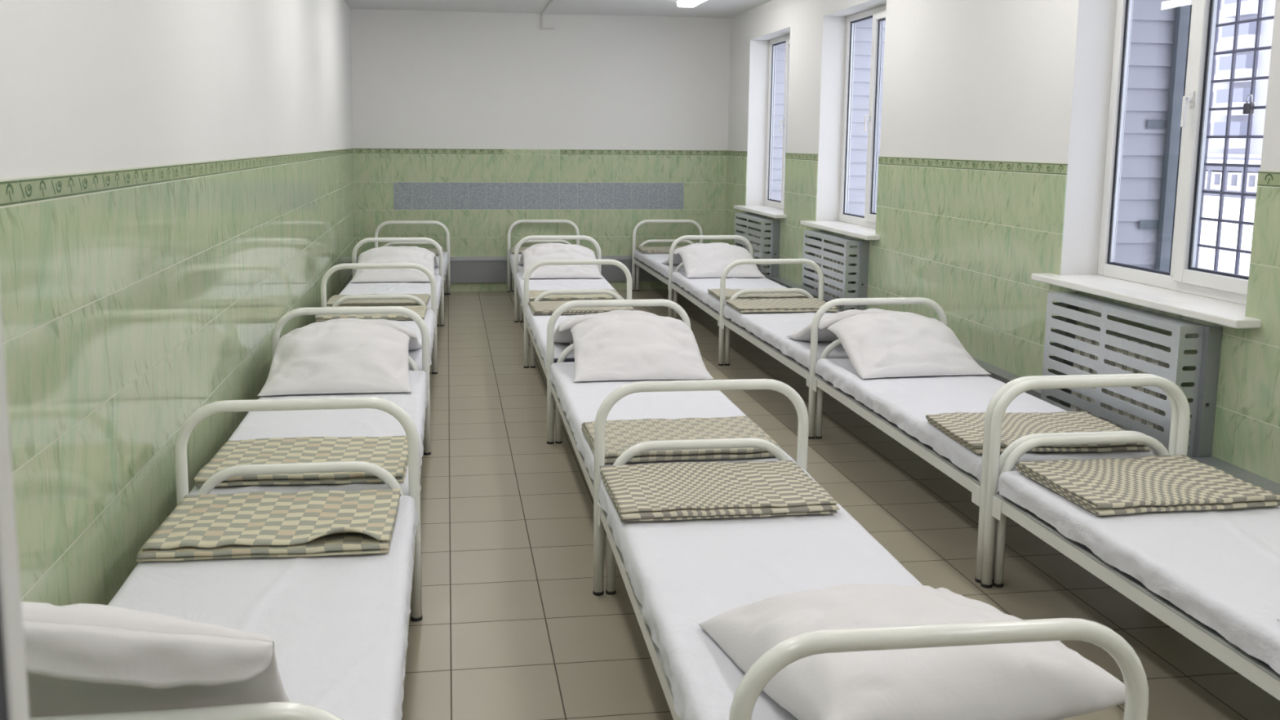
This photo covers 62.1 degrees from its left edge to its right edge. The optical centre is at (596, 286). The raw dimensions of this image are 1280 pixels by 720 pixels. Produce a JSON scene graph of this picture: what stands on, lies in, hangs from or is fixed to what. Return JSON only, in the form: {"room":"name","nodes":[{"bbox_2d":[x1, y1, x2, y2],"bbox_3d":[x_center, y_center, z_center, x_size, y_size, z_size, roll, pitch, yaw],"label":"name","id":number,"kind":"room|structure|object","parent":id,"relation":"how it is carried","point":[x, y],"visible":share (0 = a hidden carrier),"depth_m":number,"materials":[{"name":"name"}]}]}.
{"room":"hospital room","nodes":[
{"label":"hospital room","id":0,"kind":"room"},
{"bbox_2d":[0,0,355,605],"bbox_3d":[-1.831,-0.528,4.883,0.300,3.007,13.700,-1,8,-8],"label":"wall","id":1,"kind":"structure","parent":0,"point":[177,181],"depth_m":3.45,"materials":[{"name":"green tile"}]},
{"bbox_2d":[350,8,730,291],"bbox_3d":[-0.583,-1.461,11.759,4.104,3.007,0.300,-1,8,-8],"label":"wall","id":2,"kind":"structure","parent":0,"point":[477,125],"depth_m":11.57,"materials":[{"name":"white paint"}]},
{"bbox_2d":[356,255,660,283],"bbox_3d":[-0.623,-0.140,11.763,3.978,0.388,0.037,-1,8,-8],"label":"baseboard","id":3,"kind":"structure","parent":2,"relation":"attached to","point":[464,269],"depth_m":11.68,"materials":[{"name":"grey tile"}]},
{"bbox_2d":[343,0,771,17],"bbox_3d":[0.468,-2.091,4.889,4.890,0.120,13.900,-1,8,-8],"label":"ceiling","id":4,"kind":"structure","parent":0,"point":[708,8],"depth_m":10.81,"materials":[{"name":"white paint"}]},
{"bbox_2d":[540,0,555,30],"bbox_3d":[-0.289,-2.617,9.758,0.152,0.168,3.406,-1,8,-8],"label":"cable trunking","id":5,"kind":"object","parent":4,"relation":"attached to","point":[551,1],"visible":1,"depth_m":11.39,"materials":[{"name":"grey plastic"}]},
{"bbox_2d":[675,0,706,7],"bbox_3d":[0.941,-2.634,9.600,0.200,0.074,1.240,-1,8,-8],"label":"ceiling light","id":6,"kind":"object","parent":4,"relation":"attached to","point":[681,3],"visible":1,"depth_m":9.96,"materials":[{"name":"white plastic"}]},
{"bbox_2d":[401,288,1279,719],"bbox_3d":[0.445,1.008,5.314,4.890,0.120,13.900,-1,8,-8],"label":"floor","id":7,"kind":"structure","parent":0,"point":[513,626],"depth_m":4.29,"materials":[{"name":"beige tile"}]},
{"bbox_2d":[29,396,422,719],"bbox_3d":[-0.864,0.904,2.623,0.801,0.797,2.021,-1,8,-8],"label":"bed","id":8,"kind":"object","parent":7,"relation":"on","point":[266,710],"visible":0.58,"depth_m":3.52,"materials":[{"name":"beige metal"}]},
{"bbox_2d":[107,495,418,719],"bbox_3d":[-0.865,0.881,2.619,0.797,0.108,1.935,-1,8,-8],"label":"mattress","id":9,"kind":"object","parent":8,"relation":"on","point":[337,624],"visible":0.45,"depth_m":2.72,"materials":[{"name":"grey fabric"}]},
{"bbox_2d":[21,601,290,717],"bbox_3d":[-0.843,0.679,1.763,0.701,0.522,0.416,-1,8,-8],"label":"pillow","id":10,"kind":"object","parent":9,"relation":"on","point":[81,658],"visible":0.87,"depth_m":1.59,"materials":[{"name":"white fabric"}]},
{"bbox_2d":[136,488,400,561],"bbox_3d":[-0.971,0.700,3.245,0.707,0.079,0.497,0,8,-6],"label":"folded blanket","id":11,"kind":"object","parent":9,"relation":"on","point":[308,523],"visible":1,"depth_m":3.15,"materials":[{"name":"beige fabric"}]},
{"bbox_2d":[271,306,431,474],"bbox_3d":[-1.141,0.632,4.590,0.801,0.797,1.970,-1,8,-8],"label":"bed","id":12,"kind":"object","parent":7,"relation":"on","point":[277,331],"visible":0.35,"depth_m":5.50,"materials":[{"name":"beige metal"}]},
{"bbox_2d":[188,370,427,495],"bbox_3d":[-1.137,0.613,4.562,0.792,0.108,1.930,-1,8,-8],"label":"mattress","id":13,"kind":"object","parent":12,"relation":"on","point":[361,422],"visible":0.31,"depth_m":4.46,"materials":[{"name":"grey fabric"}]},
{"bbox_2d":[194,435,408,487],"bbox_3d":[-1.042,0.631,3.882,0.706,0.042,0.496,0,8,-6],"label":"folded blanket","id":14,"kind":"object","parent":13,"relation":"on","point":[390,453],"visible":0.73,"depth_m":3.85,"materials":[{"name":"beige fabric"}]},
{"bbox_2d":[257,321,411,395],"bbox_3d":[-1.253,0.338,5.194,0.701,0.261,0.544,-1,8,-8],"label":"pillow","id":15,"kind":"object","parent":13,"relation":"on","point":[340,357],"visible":1,"depth_m":5.11,"materials":[{"name":"white fabric"}]},
{"bbox_2d":[320,262,437,373],"bbox_3d":[-1.405,0.364,6.534,0.801,0.797,1.970,-1,8,-7],"label":"bed","id":16,"kind":"object","parent":7,"relation":"on","point":[433,355],"visible":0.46,"depth_m":7.44,"materials":[{"name":"beige metal"}]},
{"bbox_2d":[316,309,435,370],"bbox_3d":[-1.401,0.344,6.506,0.794,0.109,1.930,-1,8,-7],"label":"mattress","id":17,"kind":"object","parent":16,"relation":"on","point":[429,319],"visible":0.14,"depth_m":6.70,"materials":[{"name":"grey fabric"}]},
{"bbox_2d":[300,318,422,350],"bbox_3d":[-1.312,0.265,5.815,0.700,0.235,0.531,-1,8,-7],"label":"pillow","id":18,"kind":"object","parent":17,"relation":"on","point":[414,344],"visible":0.29,"depth_m":5.61,"materials":[{"name":"white fabric"}]},
{"bbox_2d":[315,305,426,320],"bbox_3d":[-1.516,0.177,7.205,0.714,0.032,0.465,-1,8,-7],"label":"folded blanket","id":19,"kind":"object","parent":17,"relation":"on","point":[421,310],"visible":0.38,"depth_m":7.01,"materials":[{"name":"beige fabric"}]},
{"bbox_2d":[351,237,444,326],"bbox_3d":[-1.648,0.096,8.481,0.801,0.797,1.970,-1,8,-7],"label":"bed","id":20,"kind":"object","parent":7,"relation":"on","point":[361,242],"visible":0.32,"depth_m":9.39,"materials":[{"name":"beige metal"}]},
{"bbox_2d":[338,275,443,312],"bbox_3d":[-1.645,0.076,8.453,0.797,0.108,1.935,-1,8,-7],"label":"mattress","id":21,"kind":"object","parent":20,"relation":"on","point":[378,287],"visible":0.38,"depth_m":8.54,"materials":[{"name":"white fabric"}]},
{"bbox_2d":[326,293,431,306],"bbox_3d":[-1.588,0.101,7.755,0.717,0.032,0.469,0,8,-5],"label":"folded blanket","id":22,"kind":"object","parent":21,"relation":"on","point":[425,298],"visible":0.65,"depth_m":7.59,"materials":[{"name":"beige fabric"}]},
{"bbox_2d":[350,246,435,282],"bbox_3d":[-1.722,-0.196,9.090,0.700,0.254,0.544,-1,8,-7],"label":"pillow","id":23,"kind":"object","parent":21,"relation":"on","point":[421,256],"visible":0.83,"depth_m":9.02,"materials":[{"name":"white fabric"}]},
{"bbox_2d":[373,220,450,294],"bbox_3d":[-1.869,-0.173,10.431,0.801,0.797,1.970,0,8,-6],"label":"bed","id":24,"kind":"object","parent":7,"relation":"on","point":[447,273],"visible":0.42,"depth_m":11.34,"materials":[{"name":"beige metal"}]},
{"bbox_2d":[434,252,448,276],"bbox_3d":[-1.866,-0.193,10.403,0.792,0.108,1.930,0,8,-6],"label":"mattress","id":25,"kind":"object","parent":24,"relation":"on","point":[446,256],"visible":0.14,"depth_m":10.52,"materials":[{"name":"white fabric"}]},
{"bbox_2d":[377,245,439,266],"bbox_3d":[-1.792,-0.271,9.710,0.700,0.233,0.532,0,8,-6],"label":"pillow","id":26,"kind":"object","parent":25,"relation":"on","point":[436,264],"visible":0.17,"depth_m":9.55,"materials":[{"name":"white fabric"}]},
{"bbox_2d":[427,248,444,255],"bbox_3d":[-1.966,-0.360,11.103,0.717,0.032,0.468,0,8,-4],"label":"folded blanket","id":27,"kind":"object","parent":25,"relation":"on","point":[435,251],"visible":0.09,"depth_m":11.11,"materials":[{"name":"beige fabric"}]},
{"bbox_2d":[506,219,579,292],"bbox_3d":[-0.471,-0.206,10.742,0.801,0.797,1.970,0,8,-7],"label":"bed","id":28,"kind":"object","parent":7,"relation":"on","point":[509,271],"visible":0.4,"depth_m":11.64,"materials":[{"name":"beige metal"}]},
{"bbox_2d":[507,250,523,275],"bbox_3d":[-0.469,-0.225,10.714,0.797,0.108,1.935,0,8,-7],"label":"mattress","id":29,"kind":"object","parent":28,"relation":"on","point":[511,255],"visible":0.1,"depth_m":10.69,"materials":[{"name":"white fabric"}]},
{"bbox_2d":[510,246,529,253],"bbox_3d":[-0.570,-0.392,11.411,0.706,0.033,0.479,0,8,-5],"label":"folded blanket","id":30,"kind":"object","parent":29,"relation":"on","point":[522,249],"visible":0.17,"depth_m":11.30,"materials":[{"name":"beige fabric"}]},
{"bbox_2d":[518,242,551,264],"bbox_3d":[-0.389,-0.309,10.022,0.701,0.244,0.531,0,8,-7],"label":"pillow","id":31,"kind":"object","parent":29,"relation":"on","point":[521,261],"visible":0.14,"depth_m":9.80,"materials":[{"name":"white fabric"}]},
{"bbox_2d":[514,235,600,322],"bbox_3d":[-0.248,0.062,8.801,0.801,0.797,1.970,0,8,-6],"label":"bed","id":32,"kind":"object","parent":7,"relation":"on","point":[523,240],"visible":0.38,"depth_m":9.70,"materials":[{"name":"beige metal"}]},
{"bbox_2d":[515,272,623,310],"bbox_3d":[-0.245,0.042,8.773,0.794,0.109,1.930,0,8,-6],"label":"mattress","id":33,"kind":"object","parent":32,"relation":"on","point":[539,284],"visible":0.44,"depth_m":8.86,"materials":[{"name":"white fabric"}]},
{"bbox_2d":[522,243,603,278],"bbox_3d":[-0.319,-0.233,9.411,0.700,0.261,0.544,0,8,-6],"label":"pillow","id":34,"kind":"object","parent":33,"relation":"on","point":[531,255],"visible":0.9,"depth_m":9.33,"materials":[{"name":"white fabric"}]},
{"bbox_2d":[528,288,622,301],"bbox_3d":[-0.185,0.067,8.079,0.705,0.033,0.462,-1,8,-8],"label":"folded blanket","id":35,"kind":"object","parent":33,"relation":"on","point":[533,294],"visible":0.55,"depth_m":7.90,"materials":[{"name":"beige fabric"}]},
{"bbox_2d":[524,259,631,378],"bbox_3d":[-0.009,0.331,6.854,0.801,0.797,1.970,-1,8,-8],"label":"bed","id":36,"kind":"object","parent":7,"relation":"on","point":[527,331],"visible":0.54,"depth_m":7.75,"materials":[{"name":"beige metal"}]},
{"bbox_2d":[524,306,593,369],"bbox_3d":[-0.005,0.310,6.832,0.797,0.108,1.922,-1,8,-8],"label":"mattress","id":37,"kind":"object","parent":36,"relation":"on","point":[538,323],"visible":0.12,"depth_m":6.74,"materials":[{"name":"grey fabric"}]},
{"bbox_2d":[528,300,634,314],"bbox_3d":[-0.119,0.144,7.524,0.704,0.032,0.463,-1,8,-9],"label":"folded blanket","id":38,"kind":"object","parent":37,"relation":"on","point":[536,307],"visible":0.55,"depth_m":7.36,"materials":[{"name":"beige fabric"}]},
{"bbox_2d":[554,310,656,343],"bbox_3d":[0.085,0.230,6.135,0.700,0.239,0.531,-1,8,-8],"label":"pillow","id":39,"kind":"object","parent":37,"relation":"on","point":[562,334],"visible":0.25,"depth_m":5.93,"materials":[{"name":"white fabric"}]},
{"bbox_2d":[546,298,690,497],"bbox_3d":[0.252,0.599,4.909,0.801,0.797,1.970,-1,8,-8],"label":"bed","id":40,"kind":"object","parent":7,"relation":"on","point":[551,390],"visible":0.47,"depth_m":5.79,"materials":[{"name":"beige metal"}]},
{"bbox_2d":[549,361,796,479],"bbox_3d":[0.255,0.579,4.881,0.797,0.108,1.935,-1,8,-8],"label":"mattress","id":41,"kind":"object","parent":40,"relation":"on","point":[580,401],"visible":0.35,"depth_m":4.83,"materials":[{"name":"white fabric"}]},
{"bbox_2d":[569,314,713,382],"bbox_3d":[0.211,0.305,5.523,0.700,0.257,0.544,0,8,-6],"label":"pillow","id":42,"kind":"object","parent":41,"relation":"on","point":[627,347],"visible":1,"depth_m":5.43,"materials":[{"name":"white fabric"}]},
{"bbox_2d":[581,416,780,462],"bbox_3d":[0.318,0.597,4.197,0.704,0.043,0.499,-1,8,-8],"label":"folded blanket","id":43,"kind":"object","parent":41,"relation":"on","point":[620,435],"visible":0.66,"depth_m":4.17,"materials":[{"name":"beige fabric"}]},
{"bbox_2d":[631,219,702,291],"bbox_3d":[0.924,-0.214,10.880,0.801,0.797,1.970,-1,8,-8],"label":"bed","id":44,"kind":"object","parent":7,"relation":"on","point":[636,264],"visible":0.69,"depth_m":11.76,"materials":[{"name":"beige metal"}]},
{"bbox_2d":[634,249,684,278],"bbox_3d":[0.928,-0.234,10.852,0.792,0.108,1.930,-1,8,-8],"label":"mattress","id":45,"kind":"object","parent":44,"relation":"on","point":[654,260],"visible":0.27,"depth_m":10.79,"materials":[{"name":"white fabric"}]},
{"bbox_2d":[635,245,682,253],"bbox_3d":[0.810,-0.400,11.545,0.706,0.031,0.466,0,8,-7],"label":"folded blanket","id":46,"kind":"object","parent":45,"relation":"on","point":[642,249],"visible":0.52,"depth_m":11.43,"materials":[{"name":"beige fabric"}]},
{"bbox_2d":[662,243,703,264],"bbox_3d":[1.023,-0.315,10.162,0.700,0.238,0.531,-1,8,-8],"label":"pillow","id":47,"kind":"object","parent":45,"relation":"on","point":[677,260],"visible":0.23,"depth_m":10.03,"materials":[{"name":"white fabric"}]},
{"bbox_2d":[667,235,753,326],"bbox_3d":[1.183,0.054,8.935,0.801,0.797,1.970,-1,8,-7],"label":"bed","id":48,"kind":"object","parent":7,"relation":"on","point":[677,288],"visible":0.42,"depth_m":9.80,"materials":[{"name":"beige metal"}]},
{"bbox_2d":[671,271,786,312],"bbox_3d":[1.186,0.035,8.907,0.797,0.108,1.935,-1,8,-7],"label":"mattress","id":49,"kind":"object","parent":48,"relation":"on","point":[698,287],"visible":0.44,"depth_m":8.96,"materials":[{"name":"white fabric"}]},
{"bbox_2d":[677,242,765,277],"bbox_3d":[1.105,-0.242,9.544,0.700,0.263,0.544,-1,8,-7],"label":"pillow","id":50,"kind":"object","parent":49,"relation":"on","point":[705,260],"visible":0.92,"depth_m":9.45,"materials":[{"name":"white fabric"}]},
{"bbox_2d":[707,288,808,300],"bbox_3d":[1.250,0.060,8.207,0.710,0.032,0.462,0,8,-5],"label":"folded blanket","id":51,"kind":"object","parent":49,"relation":"on","point":[729,293],"visible":0.59,"depth_m":8.04,"materials":[{"name":"beige fabric"}]},
{"bbox_2d":[734,213,780,278],"bbox_3d":[1.577,-0.233,10.572,0.165,0.927,1.046,-1,8,-8],"label":"radiator cover","id":52,"kind":"object","parent":7,"relation":"on","point":[744,221],"depth_m":10.11,"materials":[{"name":"grey metal"}]},
{"bbox_2d":[718,258,824,386],"bbox_3d":[1.446,0.322,6.991,0.801,0.797,1.970,-1,8,-8],"label":"bed","id":53,"kind":"object","parent":7,"relation":"on","point":[785,360],"visible":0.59,"depth_m":7.86,"materials":[{"name":"beige metal"}]},
{"bbox_2d":[722,304,848,371],"bbox_3d":[1.450,0.302,6.963,0.794,0.109,1.930,-1,8,-8],"label":"mattress","id":54,"kind":"object","parent":53,"relation":"on","point":[772,328],"visible":0.37,"depth_m":6.87,"materials":[{"name":"white fabric"}]},
{"bbox_2d":[724,297,838,312],"bbox_3d":[1.324,0.136,7.655,0.722,0.034,0.465,0,8,-7],"label":"folded blanket","id":55,"kind":"object","parent":54,"relation":"on","point":[761,305],"visible":0.93,"depth_m":7.57,"materials":[{"name":"beige fabric"}]},
{"bbox_2d":[786,308,901,342],"bbox_3d":[1.548,0.222,6.274,0.700,0.238,0.532,-1,8,-8],"label":"pillow","id":56,"kind":"object","parent":54,"relation":"on","point":[824,335],"visible":0.35,"depth_m":6.11,"materials":[{"name":"white fabric"}]},
{"bbox_2d":[801,230,869,311],"bbox_3d":[1.875,0.058,8.462,0.165,0.927,1.046,-1,8,-8],"label":"radiator cover","id":57,"kind":"object","parent":7,"relation":"on","point":[816,241],"depth_m":8.17,"materials":[{"name":"grey metal"}]},
{"bbox_2d":[592,378,1148,719],"bbox_3d":[0.508,0.871,2.939,0.801,0.797,2.021,-1,8,-7],"label":"bed","id":58,"kind":"object","parent":7,"relation":"on","point":[793,649],"visible":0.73,"depth_m":1.95,"materials":[{"name":"beige metal"}]},
{"bbox_2d":[598,468,1061,719],"bbox_3d":[0.508,0.847,2.936,0.794,0.109,1.930,-1,8,-7],"label":"mattress","id":59,"kind":"object","parent":58,"relation":"on","point":[683,575],"visible":0.37,"depth_m":2.97,"materials":[{"name":"white fabric"}]},
{"bbox_2d":[599,460,839,522],"bbox_3d":[0.395,0.681,3.590,0.712,0.043,0.500,-1,8,-8],"label":"folded blanket","id":60,"kind":"object","parent":59,"relation":"on","point":[682,491],"visible":1,"depth_m":3.51,"materials":[{"name":"beige fabric"}]},
{"bbox_2d":[698,584,1124,719],"bbox_3d":[0.666,0.773,2.341,0.691,0.200,0.697,-1,8,-13],"label":"pillow","id":61,"kind":"object","parent":59,"relation":"on","point":[1050,680],"visible":0.89,"depth_m":2.09,"materials":[{"name":"white fabric"}]},
{"bbox_2d":[808,297,1178,582],"bbox_3d":[1.718,0.594,5.023,0.801,0.797,2.021,-1,8,-7],"label":"bed","id":62,"kind":"object","parent":7,"relation":"on","point":[978,489],"visible":0.38,"depth_m":4.48,"materials":[{"name":"beige metal"}]},
{"bbox_2d":[814,358,1153,482],"bbox_3d":[1.719,0.571,5.020,0.792,0.108,1.931,-1,8,-7],"label":"mattress","id":63,"kind":"object","parent":62,"relation":"on","point":[905,402],"visible":0.48,"depth_m":4.95,"materials":[{"name":"white fabric"}]},
{"bbox_2d":[826,311,991,378],"bbox_3d":[1.642,0.295,5.657,0.700,0.262,0.544,-1,8,-10],"label":"pillow","id":64,"kind":"object","parent":63,"relation":"on","point":[894,344],"visible":1,"depth_m":5.56,"materials":[{"name":"white fabric"}]},
{"bbox_2d":[925,411,1151,453],"bbox_3d":[1.780,0.589,4.336,0.722,0.044,0.507,0,8,-5],"label":"folded blanket","id":65,"kind":"object","parent":63,"relation":"on","point":[966,428],"visible":0.62,"depth_m":4.32,"materials":[{"name":"beige fabric"}]},
{"bbox_2d":[980,375,1279,700],"bbox_3d":[1.986,0.868,3.037,0.801,0.797,2.021,-1,8,-8],"label":"bed","id":66,"kind":"object","parent":7,"relation":"on","point":[998,507],"visible":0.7,"depth_m":3.91,"materials":[{"name":"beige metal"}]},
{"bbox_2d":[995,471,1279,674],"bbox_3d":[1.985,0.845,3.033,0.797,0.108,1.935,-1,8,-8],"label":"mattress","id":67,"kind":"object","parent":66,"relation":"on","point":[1220,568],"visible":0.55,"depth_m":3.15,"materials":[{"name":"white fabric"}]},
{"bbox_2d":[1014,454,1279,515],"bbox_3d":[1.892,0.679,3.687,0.674,0.043,0.505,-1,8,-9],"label":"folded blanket","id":68,"kind":"object","parent":67,"relation":"on","point":[1106,486],"visible":1,"depth_m":3.60,"materials":[{"name":"beige fabric"}]},
{"bbox_2d":[1040,291,1222,457],"bbox_3d":[2.382,0.555,4.862,0.165,0.927,1.046,-1,8,-8],"label":"radiator cover","id":69,"kind":"object","parent":7,"relation":"on","point":[1207,344],"depth_m":4.64,"materials":[{"name":"grey metal"}]},
{"bbox_2d":[724,0,1279,484],"bbox_3d":[2.641,-0.561,5.359,0.510,3.007,13.407,-1,8,-8],"label":"wall","id":70,"kind":"structure","parent":0,"point":[994,121],"depth_m":6.22,"materials":[{"name":"white paint"}]},
{"bbox_2d":[733,34,790,218],"bbox_3d":[1.746,-1.592,10.449,0.375,1.744,1.470,-1,8,-8],"label":"window","id":71,"kind":"structure","parent":70,"relation":"in","point":[772,208],"depth_m":10.94,"materials":[{"name":"white plastic"}]},
{"bbox_2d":[771,42,786,200],"bbox_3d":[2.086,-1.618,10.493,0.300,2.000,1.900,-1,8,-8],"label":"shutter","id":72,"kind":"object","parent":70,"relation":"attached to","point":[780,49],"depth_m":11.10,"materials":[{"name":"grey"}]},
{"bbox_2d":[768,276,801,288],"bbox_3d":[1.754,0.179,9.558,0.104,0.388,1.090,-1,8,-8],"label":"baseboard","id":73,"kind":"structure","parent":70,"relation":"attached to","point":[788,284],"depth_m":9.69,"materials":[{"name":"grey tile"}]},
{"bbox_2d":[800,4,886,239],"bbox_3d":[2.045,-1.299,8.327,0.375,1.744,1.465,-1,8,-8],"label":"window","id":74,"kind":"structure","parent":70,"relation":"in","point":[861,227],"depth_m":8.42,"materials":[{"name":"white plastic"}]},
{"bbox_2d":[848,17,885,216],"bbox_3d":[2.385,-1.325,8.371,0.300,2.000,1.895,-1,8,-8],"label":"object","id":75,"kind":"object","parent":70,"relation":"attached to","point":[863,33],"depth_m":8.98,"materials":[{"name":"grey"}]},
{"bbox_2d":[972,356,1048,399],"bbox_3d":[2.157,0.573,6.703,0.104,0.388,2.610,-1,8,-8],"label":"baseboard","id":76,"kind":"structure","parent":70,"relation":"attached to","point":[997,373],"depth_m":5.89,"materials":[{"name":"grey tile"}]},
{"bbox_2d":[1114,0,1176,269],"bbox_3d":[2.893,-0.827,4.761,0.300,2.000,1.895,-1,8,-8],"label":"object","id":77,"kind":"object","parent":70,"relation":"attached to","point":[1153,25],"depth_m":5.39,"materials":[{"name":"grey"}]},
{"bbox_2d":[1031,0,1261,328],"bbox_3d":[2.554,-0.801,4.717,0.375,1.744,1.465,-1,8,-8],"label":"window","id":78,"kind":"structure","parent":70,"relation":"in","point":[1217,297],"depth_m":4.79,"materials":[{"name":"white plastic"}]},
{"bbox_2d":[1138,0,1274,274],"bbox_3d":[2.991,-0.818,4.705,0.208,2.000,1.395,-1,8,-8],"label":"window grille","id":79,"kind":"object","parent":70,"relation":"attached to","point":[1165,226],"visible":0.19,"depth_m":5.30,"materials":[{"name":"black metal"}]},
{"bbox_2d":[1242,93,1254,114],"bbox_3d":[3.019,-0.843,4.911,0.024,0.092,0.044,-1,8,-8],"label":"padlock","id":80,"kind":"object","parent":79,"relation":"hanging from","point":[1248,108],"visible":1,"depth_m":4.90,"materials":[{"name":"grey metal"}]},
{"bbox_2d":[1191,456,1279,501],"bbox_3d":[2.772,1.176,2.337,0.104,0.388,4.170,-1,8,-8],"label":"baseboard","id":81,"kind":"structure","parent":70,"relation":"attached to","point":[1239,473],"depth_m":4.14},
{"bbox_3d":[1.139,0.226,-0.462,4.104,3.007,0.127,-1,8,-8],"label":"wall","id":82,"kind":"structure","parent":0,"visible":0},
{"bbox_2d":[0,298,29,719],"bbox_3d":[-0.226,0.621,0.029,0.047,2.050,1.080,-1,8,-8],"label":"door","id":83,"kind":"structure","parent":82,"relation":"in","point":[14,699],"depth_m":0.49,"materials":[{"name":"grey paint"}]},
{"label":"outside","id":84,"kind":"structure","parent":0,"visible":0},
{"bbox_2d":[1197,169,1257,275],"bbox_3d":[70.462,-9.335,89.333,156.000,0.410,195.000,-1,8,-8],"label":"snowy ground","id":85,"kind":"structure","parent":84,"point":[1231,207],"depth_m":29.43,"materials":[{"name":"white snow"}]},
{"bbox_2d":[1204,159,1261,199],"bbox_3d":[27.348,-5.164,49.809,0.320,1.620,25.040,-1,8,-8],"label":"fence","id":86,"kind":"object","parent":85,"relation":"on","point":[1217,176],"visible":0.07,"depth_m":46.41,"materials":[{"name":"white"}]},
{"bbox_2d":[1207,0,1275,172],"bbox_3d":[61.948,-25.094,92.583,13.200,30.000,56.000,-1,8,-8],"label":"apartment building","id":87,"kind":"structure","parent":85,"relation":"on","point":[1249,8],"depth_m":91.92,"materials":[{"name":"concrete"}]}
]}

